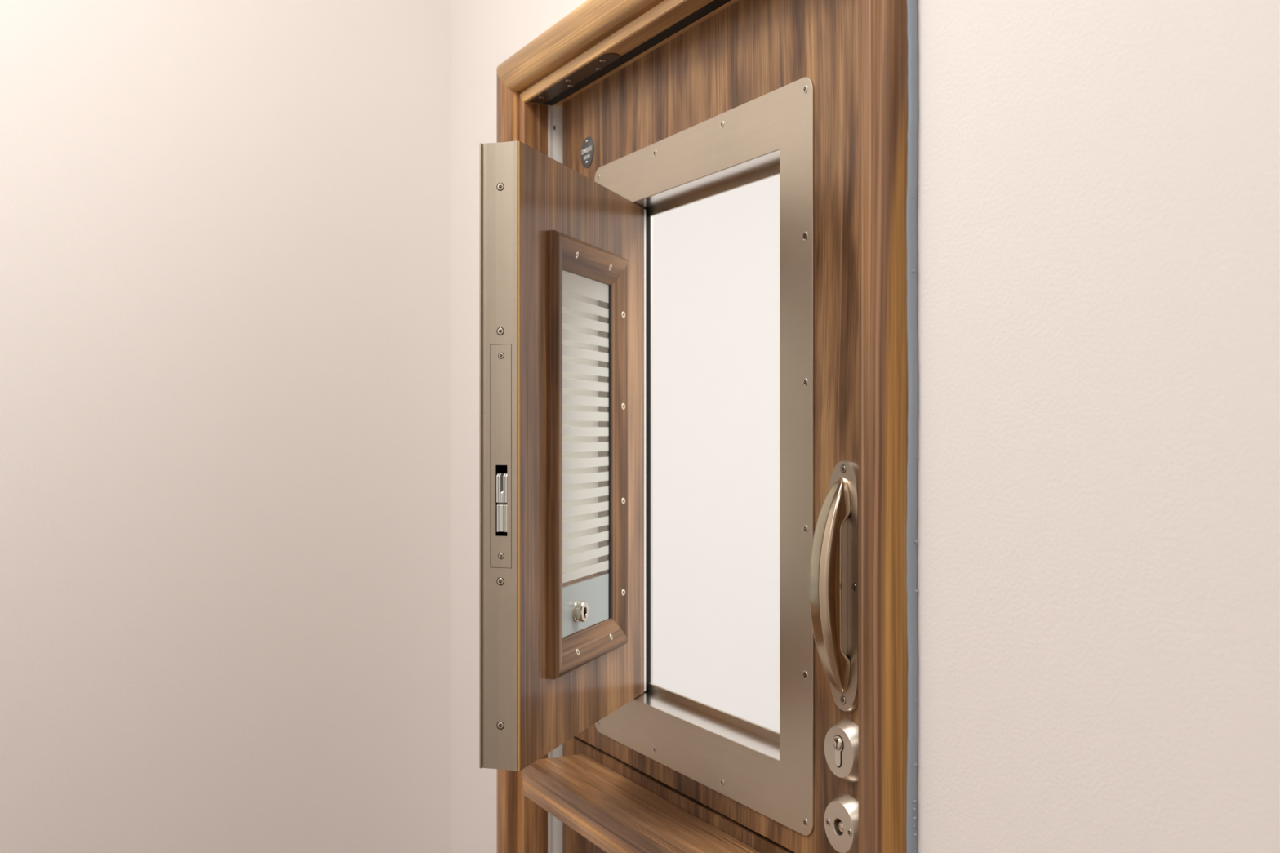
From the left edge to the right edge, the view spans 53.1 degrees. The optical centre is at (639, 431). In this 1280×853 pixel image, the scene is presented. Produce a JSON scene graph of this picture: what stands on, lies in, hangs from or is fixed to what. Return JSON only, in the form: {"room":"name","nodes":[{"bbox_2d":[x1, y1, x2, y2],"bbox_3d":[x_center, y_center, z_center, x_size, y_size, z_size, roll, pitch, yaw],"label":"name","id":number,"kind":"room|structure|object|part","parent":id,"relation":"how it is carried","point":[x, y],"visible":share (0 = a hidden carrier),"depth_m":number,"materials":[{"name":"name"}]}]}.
{"room":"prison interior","nodes":[
{"label":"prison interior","id":0,"kind":"room"},
{"bbox_2d":[0,0,451,852],"bbox_3d":[-1.511,-0.050,1.836,2.550,2.900,0.100,0,0,-27],"label":"wall","id":1,"kind":"structure","parent":0,"point":[225,225],"depth_m":2.18,"materials":[{"name":"paint"}]},
{"bbox_2d":[653,174,779,732],"bbox_3d":[0.451,-0.050,3.579,2.180,2.900,0.100,0,0,-27],"label":"wall","id":2,"kind":"structure","parent":0,"point":[716,259],"depth_m":3.40,"materials":[{"name":"white paint"}]},
{"bbox_2d":[451,0,1279,852],"bbox_3d":[0.413,-0.050,1.027,0.170,2.900,4.868,0,0,-27],"label":"wall","id":3,"kind":"structure","parent":0,"point":[1099,188],"depth_m":0.99,"materials":[{"name":"paint"}]},
{"bbox_2d":[496,0,918,852],"bbox_3d":[0.056,0.400,1.642,0.140,2.000,1.042,0,0,-27],"label":"door frame","id":4,"kind":"structure","parent":3,"relation":"attached to","point":[597,39],"depth_m":1.17,"materials":[{"name":"brown wood"}]},
{"bbox_3d":[-0.099,-0.517,1.884,0.026,0.001,0.291,0,0,-27],"label":"strike plate","id":5,"kind":"part","parent":4,"relation":"part of","materials":[{"name":"brown metal"}]},
{"bbox_2d":[562,0,858,852],"bbox_3d":[0.078,0.429,1.643,0.100,1.930,0.854,0,0,-27],"label":"door","id":6,"kind":"structure","parent":3,"relation":"in","point":[756,91],"depth_m":1.44,"materials":[{"name":"brown wood"}]},
{"bbox_2d":[479,140,645,771],"bbox_3d":[-0.078,0.027,1.627,0.060,0.692,0.459,0,0,18],"label":"hatch","id":7,"kind":"object","parent":6,"relation":"attached to","point":[562,254],"visible":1,"depth_m":1.48,"materials":[{"name":"brown wood"}]},
{"bbox_3d":[-0.153,0.027,1.413,0.025,0.246,0.002,0,0,18],"label":"lock plate","id":8,"kind":"part","parent":7,"relation":"part of","materials":[{"name":"beige metal"}]},
{"bbox_3d":[-0.084,-0.003,1.613,0.002,0.380,0.181,0,0,18],"label":"pane","id":9,"kind":"part","parent":7,"relation":"part of","materials":[{"name":"clear glass"}]},
{"bbox_3d":[-0.073,0.222,1.575,0.011,0.026,0.026,0,0,18],"label":"key knob","id":10,"kind":"part","parent":7,"relation":"part of","materials":[{"name":"metal"}]},
{"bbox_3d":[-0.068,-0.003,1.608,0.001,0.380,0.181,0,0,18],"label":"striped pane","id":11,"kind":"part","parent":7,"relation":"part of","materials":[{"name":"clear glass"}]},
{"bbox_3d":[-0.070,0.217,1.609,0.004,0.060,0.181,0,0,18],"label":"backing panel","id":12,"kind":"part","parent":7,"relation":"part of","materials":[{"name":"grey metal"}]},
{"bbox_2d":[580,137,594,168],"bbox_3d":[-0.080,-0.421,1.933,0.003,0.046,0.046,0,0,-27],"label":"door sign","id":13,"kind":"object","parent":6,"relation":"attached to","point":[587,153],"visible":1,"depth_m":1.93,"materials":[{"name":"grey metal"}]},
{"bbox_2d":[523,754,760,852],"bbox_3d":[0.024,0.516,1.617,0.099,0.050,0.692,0,0,-27],"label":"shelf","id":14,"kind":"object","parent":6,"relation":"attached to","point":[615,813],"visible":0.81,"depth_m":1.68,"materials":[{"name":"brown wood"}]},
{"bbox_3d":[0.093,0.935,1.651,0.055,0.918,0.854,0,0,-27],"label":"panel","id":15,"kind":"part","parent":6,"relation":"part of","materials":[{"name":"brown wood"}]},
{"bbox_3d":[0.215,0.162,1.340,0.006,0.264,0.055,0,0,-27],"label":"pull handle","id":16,"kind":"part","parent":6,"relation":"part of","materials":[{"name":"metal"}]}
]}

